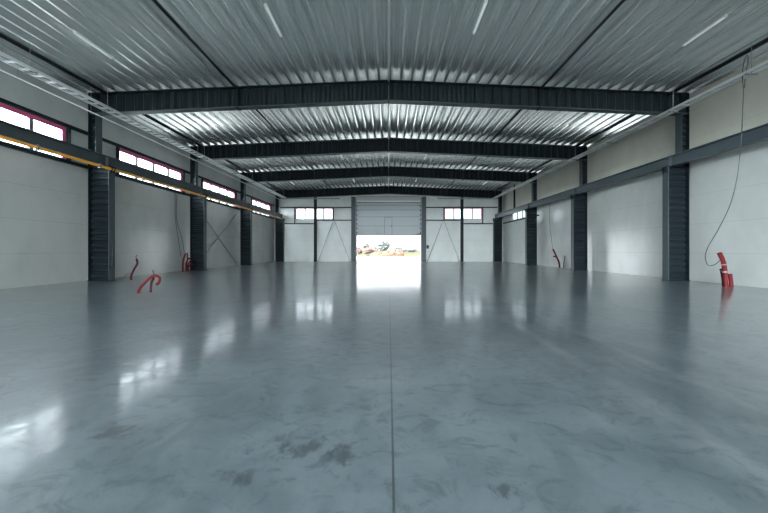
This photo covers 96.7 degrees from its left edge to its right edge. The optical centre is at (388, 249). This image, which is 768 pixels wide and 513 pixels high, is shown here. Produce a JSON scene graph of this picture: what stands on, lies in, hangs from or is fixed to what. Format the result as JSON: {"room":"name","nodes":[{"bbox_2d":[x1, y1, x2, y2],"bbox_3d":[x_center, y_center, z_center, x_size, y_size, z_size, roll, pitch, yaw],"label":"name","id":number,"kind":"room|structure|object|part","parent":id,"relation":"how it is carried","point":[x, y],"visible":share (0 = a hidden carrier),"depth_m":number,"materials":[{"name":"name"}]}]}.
{"room":"empty warehouse","nodes":[
{"label":"empty warehouse","id":0,"kind":"room"},
{"bbox_2d":[0,55,273,288],"bbox_3d":[-12.930,-2.730,8.300,0.160,8.060,60.600,0,0,0],"label":"wall","id":1,"kind":"structure","parent":0,"point":[44,201],"depth_m":14.28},
{"bbox_2d":[0,102,65,158],"bbox_3d":[-12.902,-4.230,11.050,0.135,1.300,5.060,0,0,0],"label":"window","id":2,"kind":"structure","parent":1,"relation":"in","point":[30,118],"depth_m":12.33,"materials":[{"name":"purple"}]},
{"bbox_3d":[-12.920,-4.215,11.050,0.100,1.270,5.000,0,0,0],"label":"frame","id":3,"kind":"part","parent":2,"relation":"part of","materials":[{"name":"grey metal"}]},
{"bbox_2d":[0,97,87,134],"bbox_3d":[-12.781,-4.940,8.727,0.133,0.120,11.455,0,0,0],"label":"beam","id":4,"kind":"structure","parent":1,"relation":"attached to","point":[4,101],"depth_m":12.50,"materials":[{"name":"black metal"}]},
{"bbox_2d":[0,141,87,168],"bbox_3d":[-12.781,-3.510,8.727,0.133,0.120,11.455,0,0,0],"label":"beam","id":5,"kind":"structure","parent":1,"relation":"attached to","point":[4,144],"depth_m":12.50,"materials":[{"name":"black metal"}]},
{"bbox_2d":[66,128,70,160],"bbox_3d":[-12.789,-4.225,13.640,0.118,1.300,0.080,0,0,0],"label":"window post","id":6,"kind":"object","parent":1,"relation":"attached to","point":[68,130],"visible":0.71,"depth_m":13.60,"materials":[{"name":"black metal"}]},
{"bbox_2d":[116,146,119,173],"bbox_3d":[-12.789,-4.225,16.110,0.118,1.300,0.080,0,0,0],"label":"window post","id":7,"kind":"object","parent":1,"relation":"attached to","point":[117,147],"visible":0.64,"depth_m":16.07,"materials":[{"name":"metal"}]},
{"bbox_2d":[87,135,189,173],"bbox_3d":[-12.781,-4.940,18.135,0.133,0.120,7.340,0,0,0],"label":"beam","id":8,"kind":"structure","parent":1,"relation":"attached to","point":[103,139],"depth_m":17.63,"materials":[{"name":"black metal"}]},
{"bbox_2d":[120,148,181,191],"bbox_3d":[-12.902,-4.230,18.700,0.135,1.300,5.060,0,0,0],"label":"window","id":9,"kind":"structure","parent":1,"relation":"in","point":[136,156],"depth_m":18.63,"materials":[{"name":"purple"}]},
{"bbox_3d":[-12.920,-4.215,18.700,0.100,1.270,5.000,0,0,0],"label":"frame","id":10,"kind":"part","parent":9,"relation":"part of","materials":[{"name":"grey metal"}]},
{"bbox_2d":[115,173,189,195],"bbox_3d":[-12.781,-3.510,18.135,0.133,0.120,7.340,0,0,0],"label":"beam","id":11,"kind":"structure","parent":1,"relation":"attached to","point":[116,175],"depth_m":18.18,"materials":[{"name":"black metal"}]},
{"bbox_2d":[176,199,184,254],"bbox_3d":[-12.534,-1.500,20.546,0.473,3.803,0.132,0,0,-14],"label":"cable","id":12,"kind":"object","parent":11,"relation":"hanging from","point":[176,199],"visible":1,"depth_m":20.50,"materials":[{"name":"grey plastic"}]},
{"bbox_2d":[182,172,184,192],"bbox_3d":[-12.789,-4.225,21.290,0.118,1.300,0.080,0,0,0],"label":"window post","id":13,"kind":"object","parent":1,"relation":"attached to","point":[183,173],"visible":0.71,"depth_m":21.25,"materials":[{"name":"black metal"}]},
{"bbox_2d":[203,180,234,206],"bbox_3d":[-12.902,-4.230,26.000,0.135,1.300,5.060,0,0,0],"label":"window","id":14,"kind":"structure","parent":1,"relation":"in","point":[205,181],"depth_m":25.93,"materials":[{"name":"grey glass"}]},
{"bbox_2d":[198,175,239,192],"bbox_3d":[-12.781,-4.940,25.485,0.133,0.120,7.340,0,0,0],"label":"beam","id":15,"kind":"structure","parent":1,"relation":"attached to","point":[201,177],"depth_m":25.47,"materials":[{"name":"black metal"}]},
{"bbox_2d":[207,199,239,209],"bbox_3d":[-12.781,-3.510,25.485,0.133,0.120,7.340,0,0,0],"label":"beam","id":16,"kind":"structure","parent":1,"relation":"attached to","point":[208,200],"depth_m":26.19,"materials":[{"name":"black paint"}]},
{"bbox_2d":[246,194,274,205],"bbox_3d":[-12.781,-4.940,33.635,0.133,0.120,8.940,0,0,0],"label":"beam","id":17,"kind":"structure","parent":1,"relation":"attached to","point":[246,194],"depth_m":33.62,"materials":[{"name":"grey metal"}]},
{"bbox_2d":[253,199,269,216],"bbox_3d":[-12.902,-4.230,34.500,0.135,1.300,5.060,0,0,0],"label":"window","id":18,"kind":"structure","parent":1,"relation":"in","point":[255,200],"depth_m":34.43,"materials":[{"name":"grey"}]},
{"bbox_2d":[252,212,274,218],"bbox_3d":[-12.781,-3.510,33.635,0.133,0.120,8.940,0,0,0],"label":"beam","id":19,"kind":"structure","parent":1,"relation":"attached to","point":[252,212],"depth_m":34.53,"materials":[{"name":"black paint"}]},
{"bbox_2d":[0,261,767,512],"bbox_3d":[0.000,1.425,8.300,26.100,0.250,60.600,0,0,0],"label":"floor","id":20,"kind":"structure","parent":0,"point":[359,386],"depth_m":3.23,"materials":[{"name":"concrete"}]},
{"bbox_2d":[87,113,115,280],"bbox_3d":[-12.115,-2.218,14.460,1.010,7.036,0.380,0,0,0],"label":"steel column","id":21,"kind":"structure","parent":20,"relation":"on","point":[101,181],"depth_m":14.43,"materials":[{"name":"grey metal"}]},
{"bbox_2d":[111,245,113,265],"bbox_3d":[-11.689,0.240,14.460,0.058,0.880,0.120,0,0,0],"label":"junction box","id":22,"kind":"object","parent":21,"relation":"attached to","point":[112,256],"visible":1,"depth_m":14.45,"materials":[{"name":"grey metal"}]},
{"bbox_3d":[-11.689,0.465,14.460,0.058,0.430,0.120,0,0,0],"label":"casing","id":23,"kind":"part","parent":22,"relation":"part of","materials":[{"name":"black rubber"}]},
{"bbox_2d":[0,120,282,217],"bbox_3d":[-12.000,-3.776,20.675,0.280,0.488,35.350,0,0,0],"label":"beam","id":24,"kind":"structure","parent":21,"relation":"on","point":[7,129],"depth_m":14.27,"materials":[{"name":"black metal"}]},
{"bbox_3d":[-12.000,-3.995,20.675,0.050,0.050,35.350,0,0,0],"label":"crane rail","id":25,"kind":"part","parent":24,"relation":"part of","materials":[{"name":"grey"}]},
{"bbox_2d":[0,135,282,219],"bbox_3d":[-11.787,-3.430,20.350,0.265,0.220,34.700,0,0,0],"label":"bar","id":26,"kind":"object","parent":24,"relation":"hanging from","point":[37,147],"visible":1,"depth_m":13.87,"materials":[{"name":"orange"}]},
{"bbox_2d":[88,80,688,115],"bbox_3d":[0.000,-6.430,14.460,25.200,1.418,0.340,0,0,0],"label":"roof beam","id":27,"kind":"structure","parent":21,"relation":"on","point":[368,92],"depth_m":14.44,"materials":[{"name":"black metal"}]},
{"bbox_2d":[0,32,110,96],"bbox_3d":[-11.700,-6.491,9.645,0.140,0.140,9.290,0,0,0],"label":"tie","id":28,"kind":"object","parent":27,"relation":"attached to","point":[7,38],"visible":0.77,"depth_m":11.78,"materials":[{"name":"black paint"}]},
{"bbox_3d":[-12.585,-6.156,14.460,0.030,0.810,0.320,0,0,0],"label":"plate","id":29,"kind":"part","parent":27,"relation":"part of","materials":[{"name":"black paint"}]},
{"bbox_2d":[141,114,203,148],"bbox_3d":[-11.700,-6.491,18.135,0.140,0.140,7.010,0,0,0],"label":"tie","id":30,"kind":"object","parent":27,"relation":"attached to","point":[145,115],"visible":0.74,"depth_m":18.36,"materials":[{"name":"black paint"}]},
{"bbox_2d":[152,0,237,89],"bbox_3d":[-6.350,-6.749,9.645,0.090,0.086,9.290,0,0,0],"label":"tie","id":31,"kind":"object","parent":27,"relation":"attached to","point":[157,4],"visible":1,"depth_m":10.93,"materials":[{"name":"black paint"}]},
{"bbox_3d":[-6.350,-6.395,14.460,0.070,0.865,0.340,0,0,0],"label":"splice plate","id":32,"kind":"part","parent":27,"relation":"part of","materials":[{"name":"black paint"}]},
{"bbox_2d":[255,109,288,143],"bbox_3d":[-6.350,-6.749,18.135,0.090,0.086,7.010,0,0,0],"label":"tie","id":33,"kind":"object","parent":27,"relation":"attached to","point":[257,110],"visible":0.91,"depth_m":18.41,"materials":[{"name":"black paint"}]},
{"bbox_2d":[488,109,521,143],"bbox_3d":[6.350,-6.749,18.135,0.090,0.086,7.010,0,0,0],"label":"tie","id":34,"kind":"object","parent":27,"relation":"attached to","point":[514,116],"visible":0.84,"depth_m":18.39,"materials":[{"name":"black paint"}]},
{"bbox_3d":[6.350,-6.395,14.460,0.070,0.865,0.340,0,0,0],"label":"splice plate","id":35,"kind":"part","parent":27,"relation":"part of","materials":[{"name":"black paint"}]},
{"bbox_2d":[539,0,625,89],"bbox_3d":[6.350,-6.749,9.645,0.090,0.086,9.290,0,0,0],"label":"tie","id":36,"kind":"object","parent":27,"relation":"attached to","point":[621,2],"visible":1,"depth_m":10.93,"materials":[{"name":"black paint"}]},
{"bbox_2d":[572,114,635,148],"bbox_3d":[11.700,-6.491,18.135,0.140,0.140,7.010,0,0,0],"label":"tie","id":37,"kind":"object","parent":27,"relation":"attached to","point":[630,115],"visible":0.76,"depth_m":18.38,"materials":[{"name":"black paint"}]},
{"bbox_3d":[12.585,-6.156,14.460,0.030,0.810,0.320,0,0,0],"label":"plate","id":38,"kind":"part","parent":27,"relation":"part of","materials":[{"name":"black paint"}]},
{"bbox_2d":[667,37,767,96],"bbox_3d":[11.700,-6.491,9.645,0.140,0.140,9.290,0,0,0],"label":"tie","id":39,"kind":"object","parent":27,"relation":"attached to","point":[764,41],"visible":1,"depth_m":11.96,"materials":[{"name":"black paint"}]},
{"bbox_2d":[130,255,137,279],"bbox_3d":[-10.994,0.773,14.750,0.355,1.116,0.087,0,0,0],"label":"conduit","id":40,"kind":"object","parent":20,"relation":"on","point":[136,265],"visible":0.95,"depth_m":14.72,"materials":[{"name":"red"}]},
{"bbox_2d":[137,274,160,292],"bbox_3d":[-7.266,1.038,10.349,0.673,0.599,0.102,0,0,-11],"label":"conduit","id":41,"kind":"object","parent":20,"relation":"on","point":[154,275],"visible":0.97,"depth_m":10.32,"materials":[{"name":"red plastic"}]},
{"bbox_2d":[149,270,154,291],"bbox_3d":[-7.293,0.975,10.520,0.167,0.714,0.078,0,0,0],"label":"conduit","id":42,"kind":"object","parent":20,"relation":"on","point":[153,278],"visible":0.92,"depth_m":10.50,"materials":[{"name":"red plastic"}]},
{"bbox_2d":[182,253,187,271],"bbox_3d":[-12.228,0.749,20.500,0.360,1.162,0.092,0,0,0],"label":"conduit","id":43,"kind":"object","parent":20,"relation":"on","point":[185,253],"visible":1,"depth_m":20.47,"materials":[{"name":"red"}]},
{"bbox_2d":[189,160,207,270],"bbox_3d":[-12.115,-2.218,21.810,1.010,7.036,0.380,0,0,0],"label":"steel column","id":44,"kind":"structure","parent":20,"relation":"on","point":[198,205],"depth_m":21.79,"materials":[{"name":"grey metal"}]},
{"bbox_2d":[190,137,586,160],"bbox_3d":[0.000,-6.430,21.810,25.200,1.418,0.340,0,0,0],"label":"roof beam","id":45,"kind":"structure","parent":44,"relation":"on","point":[366,145],"depth_m":21.79,"materials":[{"name":"black metal"}]},
{"bbox_2d":[225,160,251,173],"bbox_3d":[-11.700,-6.491,25.485,0.140,0.140,7.010,0,0,0],"label":"tie","id":46,"kind":"object","parent":45,"relation":"attached to","point":[234,164],"visible":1,"depth_m":26.51,"materials":[{"name":"black paint"}]},
{"bbox_2d":[526,160,551,173],"bbox_3d":[11.700,-6.491,25.485,0.140,0.140,7.010,0,0,0],"label":"tie","id":47,"kind":"object","parent":45,"relation":"attached to","point":[546,162],"visible":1,"depth_m":26.36,"materials":[{"name":"black paint"}]},
{"bbox_2d":[207,221,237,264],"bbox_3d":[-12.750,-0.990,25.500,0.048,4.560,6.727,0,0,0],"label":"rod","id":48,"kind":"object","parent":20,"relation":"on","point":[207,221],"visible":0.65,"depth_m":26.25,"materials":[{"name":"grey metal"}]},
{"bbox_2d":[207,211,238,251],"bbox_3d":[-12.690,-0.990,25.500,0.048,4.560,6.727,0,0,0],"label":"rod","id":49,"kind":"object","parent":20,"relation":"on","point":[238,211],"visible":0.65,"depth_m":26.02,"materials":[{"name":"grey metal"}]},
{"bbox_2d":[240,182,252,264],"bbox_3d":[-12.115,-2.218,29.160,1.010,7.036,0.380,0,0,0],"label":"steel column","id":50,"kind":"structure","parent":20,"relation":"on","point":[245,215],"depth_m":29.14,"materials":[{"name":"grey metal"}]},
{"bbox_2d":[240,166,536,182],"bbox_3d":[0.000,-6.430,29.160,25.200,1.418,0.340,0,0,0],"label":"roof beam","id":51,"kind":"structure","parent":50,"relation":"on","point":[379,171],"depth_m":29.14,"materials":[{"name":"black metal"}]},
{"bbox_2d":[275,198,284,261],"bbox_3d":[-12.115,-2.218,38.110,1.010,7.036,0.380,0,0,0],"label":"steel column","id":52,"kind":"structure","parent":20,"relation":"on","point":[279,223],"depth_m":38.08,"materials":[{"name":"grey metal"}]},
{"bbox_2d":[275,186,501,198],"bbox_3d":[0.000,-6.430,38.110,25.200,1.418,0.340,0,0,0],"label":"roof beam","id":53,"kind":"structure","parent":52,"relation":"on","point":[374,190],"depth_m":38.09,"materials":[{"name":"black metal"}]},
{"bbox_2d":[281,198,339,198],"bbox_3d":[-8.650,-5.705,37.880,6.500,0.090,0.224,0,0,0],"label":"cable tray","id":54,"kind":"object","parent":53,"relation":"attached to","point":[281,198],"visible":1,"depth_m":37.77,"materials":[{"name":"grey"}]},
{"bbox_2d":[437,198,492,198],"bbox_3d":[8.650,-5.705,37.880,6.500,0.090,0.224,0,0,0],"label":"cable tray","id":55,"kind":"object","parent":53,"relation":"attached to","point":[437,198],"visible":0.91,"depth_m":37.77,"materials":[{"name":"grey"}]},
{"bbox_2d":[313,197,316,261],"bbox_3d":[-8.220,-2.300,38.279,0.400,7.200,0.238,0,0,0],"label":"post","id":56,"kind":"object","parent":20,"relation":"on","point":[315,200],"visible":1,"depth_m":38.20,"materials":[{"name":"grey metal"}]},
{"bbox_2d":[351,197,355,261],"bbox_3d":[-3.950,-2.325,38.209,0.520,7.250,0.378,0,0,0],"label":"post","id":57,"kind":"object","parent":20,"relation":"on","point":[353,199],"visible":1,"depth_m":38.03,"materials":[{"name":"grey metal"}]},
{"bbox_2d":[422,197,425,261],"bbox_3d":[3.950,-2.325,38.209,0.520,7.250,0.378,0,0,0],"label":"post","id":58,"kind":"object","parent":20,"relation":"on","point":[423,198],"visible":1,"depth_m":38.03,"materials":[{"name":"grey metal"}]},
{"bbox_2d":[460,197,463,261],"bbox_3d":[8.220,-2.300,38.279,0.400,7.200,0.238,0,0,0],"label":"post","id":59,"kind":"object","parent":20,"relation":"on","point":[461,200],"visible":1,"depth_m":38.20,"materials":[{"name":"grey metal"}]},
{"bbox_2d":[493,199,501,261],"bbox_3d":[12.115,-2.218,38.110,1.010,7.036,0.380,0,0,0],"label":"steel column","id":60,"kind":"structure","parent":20,"relation":"on","point":[497,222],"depth_m":38.10,"materials":[{"name":"grey metal"}]},
{"bbox_2d":[524,183,536,264],"bbox_3d":[12.115,-2.218,29.160,1.010,7.036,0.380,0,0,0],"label":"steel column","id":61,"kind":"structure","parent":20,"relation":"on","point":[530,213],"depth_m":29.15,"materials":[{"name":"grey metal"}]},
{"bbox_2d":[570,160,587,270],"bbox_3d":[12.115,-2.218,21.810,1.010,7.036,0.380,0,0,0],"label":"steel column","id":62,"kind":"structure","parent":20,"relation":"on","point":[578,201],"depth_m":21.79,"materials":[{"name":"grey metal"}]},
{"bbox_2d":[661,113,690,280],"bbox_3d":[12.115,-2.218,14.460,1.010,7.036,0.380,0,0,0],"label":"steel column","id":63,"kind":"structure","parent":20,"relation":"on","point":[675,179],"depth_m":14.44,"materials":[{"name":"grey metal"}]},
{"bbox_2d":[495,123,767,217],"bbox_3d":[12.000,-3.776,20.675,0.280,0.488,35.350,0,0,0],"label":"beam","id":64,"kind":"structure","parent":63,"relation":"on","point":[757,134],"depth_m":14.68,"materials":[{"name":"grey metal"}]},
{"bbox_3d":[12.130,-3.515,14.460,0.880,0.030,0.360,0,0,0],"label":"cap plate","id":65,"kind":"part","parent":63,"relation":"part of","materials":[{"name":"black paint"}]},
{"bbox_2d":[717,252,728,286],"bbox_3d":[11.746,0.707,12.000,0.367,1.255,0.162,0,0,0],"label":"conduit","id":66,"kind":"object","parent":20,"relation":"on","point":[720,254],"visible":0.97,"depth_m":11.95,"materials":[{"name":"red"}]},
{"bbox_2d":[728,274,732,286],"bbox_3d":[12.021,1.083,12.000,0.162,0.498,0.131,0,0,0],"label":"conduit","id":67,"kind":"object","parent":20,"relation":"on","point":[730,277],"visible":0.92,"depth_m":11.96,"materials":[{"name":"red plastic"}]},
{"bbox_2d":[0,0,767,190],"bbox_3d":[0.000,-6.948,8.250,25.763,0.818,60.500,0,0,0],"label":"ceiling","id":68,"kind":"structure","parent":0,"point":[639,47],"depth_m":12.11,"materials":[{"name":"grey metal"}]},
{"bbox_2d":[73,31,113,58],"bbox_3d":[-9.570,-6.636,11.110,0.090,0.085,1.420,0,0,0],"label":"strip light","id":69,"kind":"object","parent":68,"relation":"attached to","point":[74,32],"visible":1,"depth_m":11.01,"materials":[{"name":"grey plastic"}]},
{"bbox_2d":[0,47,279,199],"bbox_3d":[-11.860,-6.062,21.800,0.040,1.164,31.600,0,0,0],"label":"pipe","id":70,"kind":"object","parent":68,"relation":"hanging from","point":[17,47],"visible":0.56,"depth_m":13.91,"materials":[{"name":"white metal"}]},
{"bbox_2d":[0,43,285,197],"bbox_3d":[-11.450,-6.154,21.800,0.460,1.017,31.600,0,0,0],"label":"cable tray","id":71,"kind":"object","parent":68,"relation":"hanging from","point":[12,60],"visible":0.98,"depth_m":13.88,"materials":[{"name":"white metal"}]},
{"bbox_2d":[193,114,209,125],"bbox_3d":[-9.570,-6.636,17.460,0.090,0.085,1.420,0,0,0],"label":"strip light","id":72,"kind":"object","parent":68,"relation":"attached to","point":[196,116],"visible":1,"depth_m":17.38,"materials":[{"name":"grey plastic"}]},
{"bbox_2d":[264,3,282,36],"bbox_3d":[-3.470,-6.902,10.310,0.090,0.085,1.420,0,0,0],"label":"strip light","id":73,"kind":"object","parent":68,"relation":"attached to","point":[265,4],"visible":1,"depth_m":10.19,"materials":[{"name":"grey plastic"}]},
{"bbox_2d":[387,0,389,81],"bbox_3d":[0.000,-7.050,9.645,0.070,0.040,9.290,0,0,0],"label":"strip","id":74,"kind":"object","parent":68,"relation":"attached to","point":[388,1],"visible":1,"depth_m":11.35,"materials":[{"name":"grey metal"}]},
{"bbox_2d":[388,105,388,138],"bbox_3d":[0.000,-7.050,18.135,0.070,0.040,7.010,0,0,0],"label":"strip","id":75,"kind":"object","parent":68,"relation":"attached to","point":[388,105],"visible":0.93,"depth_m":18.75,"materials":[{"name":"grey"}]},
{"bbox_2d":[472,0,487,33],"bbox_3d":[2.720,-6.934,10.210,0.090,0.085,1.420,0,0,0],"label":"strip light","id":76,"kind":"object","parent":68,"relation":"attached to","point":[485,1],"visible":1,"depth_m":10.08,"materials":[{"name":"grey plastic"}]},
{"bbox_2d":[569,113,585,124],"bbox_3d":[9.550,-6.637,17.310,0.090,0.085,1.420,0,0,0],"label":"strip light","id":77,"kind":"object","parent":68,"relation":"attached to","point":[583,114],"visible":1,"depth_m":17.21,"materials":[{"name":"grey plastic"}]},
{"bbox_2d":[493,43,767,198],"bbox_3d":[11.585,-6.130,21.800,0.390,1.051,31.600,0,0,0],"label":"cable tray","id":78,"kind":"object","parent":68,"relation":"hanging from","point":[747,73],"visible":0.99,"depth_m":14.00,"materials":[{"name":"white metal"}]},
{"bbox_2d":[705,88,743,265],"bbox_3d":[11.318,-2.376,11.598,0.688,5.880,0.828,0,0,0],"label":"hanging cable","id":79,"kind":"object","parent":78,"relation":"hanging from","point":[743,88],"visible":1,"depth_m":11.42,"materials":[{"name":"grey plastic"}]},
{"bbox_2d":[742,55,748,87],"bbox_3d":[11.752,-5.856,11.274,0.204,1.166,0.078,0,0,0],"label":"cable coil","id":80,"kind":"object","parent":78,"relation":"attached to","point":[746,55],"visible":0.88,"depth_m":11.25,"materials":[{"name":"grey"}]},
{"bbox_2d":[682,14,727,45],"bbox_3d":[9.550,-6.637,10.360,0.090,0.085,1.420,0,0,0],"label":"strip light","id":81,"kind":"object","parent":68,"relation":"attached to","point":[724,16],"visible":1,"depth_m":10.26,"materials":[{"name":"grey plastic"}]},
{"bbox_2d":[274,185,502,261],"bbox_3d":[0.000,-3.015,38.480,26.020,8.630,0.160,0,0,0],"label":"wall","id":82,"kind":"structure","parent":0,"point":[298,238],"depth_m":38.40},
{"bbox_2d":[284,223,313,223],"bbox_3d":[-10.050,-2.955,38.324,3.260,0.110,0.147,0,0,0],"label":"beam","id":83,"kind":"structure","parent":82,"relation":"attached to","point":[284,223],"depth_m":38.25,"materials":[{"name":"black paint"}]},
{"bbox_2d":[296,208,332,218],"bbox_3d":[-8.375,-4.080,38.453,4.210,1.260,0.135,0,0,0],"label":"window","id":84,"kind":"structure","parent":82,"relation":"in","point":[296,208],"depth_m":38.38,"materials":[{"name":"grey"}]},
{"bbox_2d":[280,207,350,207],"bbox_3d":[-8.200,-4.785,38.324,8.000,0.110,0.147,0,0,0],"label":"beam","id":85,"kind":"structure","parent":82,"relation":"attached to","point":[280,207],"depth_m":38.25,"materials":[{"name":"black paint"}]},
{"bbox_2d":[317,220,350,220],"bbox_3d":[-6.100,-3.345,38.324,3.800,0.110,0.147,0,0,0],"label":"beam","id":86,"kind":"structure","parent":82,"relation":"attached to","point":[317,220],"depth_m":38.25,"materials":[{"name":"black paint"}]},
{"bbox_2d":[356,196,421,261],"bbox_3d":[0.000,-2.380,38.220,7.360,7.360,0.290,0,0,0],"label":"door","id":87,"kind":"structure","parent":82,"relation":"in","point":[375,215],"depth_m":38.28,"materials":[{"name":"grey metal"}]},
{"bbox_3d":[0.000,-5.460,38.205,7.200,0.120,0.050,0,0,0],"label":"rail","id":88,"kind":"part","parent":87,"relation":"part of","materials":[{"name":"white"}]},
{"bbox_2d":[426,220,459,220],"bbox_3d":[6.100,-3.345,38.324,3.800,0.110,0.147,0,0,0],"label":"wall girt","id":89,"kind":"structure","parent":82,"relation":"attached to","point":[426,220],"depth_m":38.25,"materials":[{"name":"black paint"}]},
{"bbox_2d":[426,207,497,207],"bbox_3d":[8.200,-4.785,38.324,8.000,0.110,0.147,0,0,0],"label":"wall girt","id":90,"kind":"structure","parent":82,"relation":"attached to","point":[426,207],"depth_m":38.25,"materials":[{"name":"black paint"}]},
{"bbox_2d":[445,208,481,218],"bbox_3d":[8.375,-4.080,38.453,4.210,1.260,0.135,0,0,0],"label":"window","id":91,"kind":"structure","parent":82,"relation":"in","point":[445,208],"depth_m":38.38,"materials":[{"name":"grey"}]},
{"bbox_2d":[503,55,767,287],"bbox_3d":[12.930,-2.730,8.300,0.160,8.060,60.600,0,0,0],"label":"wall","id":92,"kind":"structure","parent":0,"point":[624,219],"depth_m":15.51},
{"bbox_2d":[513,185,514,207],"bbox_3d":[12.779,-5.355,34.720,0.138,2.410,0.140,0,0,0],"label":"wall post","id":93,"kind":"object","parent":92,"relation":"attached to","point":[514,185],"visible":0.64,"depth_m":34.65,"materials":[{"name":"black metal"}]},
{"bbox_2d":[512,211,524,220],"bbox_3d":[12.920,-3.525,32.900,0.100,0.950,5.200,0,0,0],"label":"window","id":94,"kind":"structure","parent":92,"relation":"in","point":[522,211],"depth_m":34.13,"materials":[{"name":"grey"}]},
{"bbox_2d":[503,215,538,223],"bbox_3d":[12.789,-2.975,33.635,0.118,0.110,8.940,0,0,0],"label":"wall girt","id":95,"kind":"structure","parent":92,"relation":"attached to","point":[537,215],"depth_m":34.40,"materials":[{"name":"black paint"}]},
{"bbox_3d":[12.930,-5.280,8.300,0.160,2.960,60.600,0,0,0],"label":"panel","id":96,"kind":"part","parent":92,"relation":"part of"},
{"label":"outside","id":97,"kind":"structure","parent":0,"visible":0},
{"bbox_2d":[362,250,419,254],"bbox_3d":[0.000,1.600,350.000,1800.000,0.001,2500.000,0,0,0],"label":"ground","id":98,"kind":"structure","parent":97,"point":[417,251],"depth_m":218.48,"materials":[{"name":"beige sand"}]},
{"bbox_2d":[357,247,362,253],"bbox_3d":[-8.625,0.430,98.011,2.357,2.406,2.507,0,0,0],"label":"shrub","id":99,"kind":"object","parent":98,"relation":"on","point":[359,250],"visible":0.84,"depth_m":97.42,"materials":[{"name":"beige plant"}]},
{"bbox_2d":[361,243,369,248],"bbox_3d":[-13.525,-1.219,200.153,5.695,5.710,5.115,0,0,0],"label":"tree","id":100,"kind":"object","parent":98,"relation":"on","point":[364,245],"visible":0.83,"depth_m":198.68,"materials":[{"name":"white plant"}]},
{"bbox_2d":[363,247,372,253],"bbox_3d":[-5.875,0.296,96.930,2.818,2.677,2.931,0,0,0],"label":"shrub","id":101,"kind":"object","parent":98,"relation":"on","point":[367,250],"visible":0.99,"depth_m":96.17,"materials":[{"name":"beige plant"}]},
{"bbox_2d":[370,252,383,255],"bbox_3d":[-2.663,1.550,77.783,3.348,2.577,3.047,0,0,-27],"label":"heap","id":102,"kind":"object","parent":98,"relation":"on","point":[373,253],"visible":0.45,"depth_m":77.21,"materials":[{"name":"beige sand"}]},
{"bbox_2d":[375,239,390,250],"bbox_3d":[-3.191,-2.344,189.838,8.527,8.041,8.669,0,0,0],"label":"tree","id":103,"kind":"object","parent":98,"relation":"on","point":[382,245],"visible":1,"depth_m":187.58,"materials":[{"name":"green plant"}]},
{"bbox_2d":[382,250,399,255],"bbox_3d":[0.213,1.585,82.164,5.036,3.042,4.316,0,0,0],"label":"heap","id":104,"kind":"object","parent":98,"relation":"on","point":[385,253],"visible":0.42,"depth_m":80.94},
{"bbox_2d":[393,246,401,251],"bbox_3d":[4.681,-0.240,180.140,4.699,3.768,4.487,0,0,0],"label":"tree","id":105,"kind":"object","parent":98,"relation":"on","point":[395,248],"visible":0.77,"depth_m":178.66,"materials":[{"name":"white plant"}]},
{"bbox_2d":[395,249,403,255],"bbox_3d":[2.663,1.498,86.866,3.423,3.323,3.292,0,0,0],"label":"heap","id":106,"kind":"object","parent":98,"relation":"on","point":[400,252],"visible":0.33,"depth_m":86.30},
{"bbox_2d":[407,247,416,251],"bbox_3d":[16.365,-0.288,250.083,9.197,4.039,8.981,0,0,0],"label":"tree","id":107,"kind":"object","parent":98,"relation":"on","point":[409,249],"visible":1,"depth_m":247.26,"materials":[{"name":"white plant"}]},
{"bbox_2d":[404,254,419,255],"bbox_3d":[8.600,1.200,74.500,10.800,0.739,7.000,0,0,0],"label":"grass","id":108,"kind":"structure","parent":98,"relation":"on","point":[404,254],"depth_m":73.01,"materials":[{"name":"yellow plant"}]},
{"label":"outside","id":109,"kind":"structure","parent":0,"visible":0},
{"bbox_2d":[357,256,419,260],"bbox_3d":[0.000,1.450,5.000,120.000,0.280,130.000,0,0,0],"label":"paving","id":110,"kind":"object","parent":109,"point":[359,258],"visible":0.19,"depth_m":52.61,"materials":[{"name":"concrete"}]}
]}

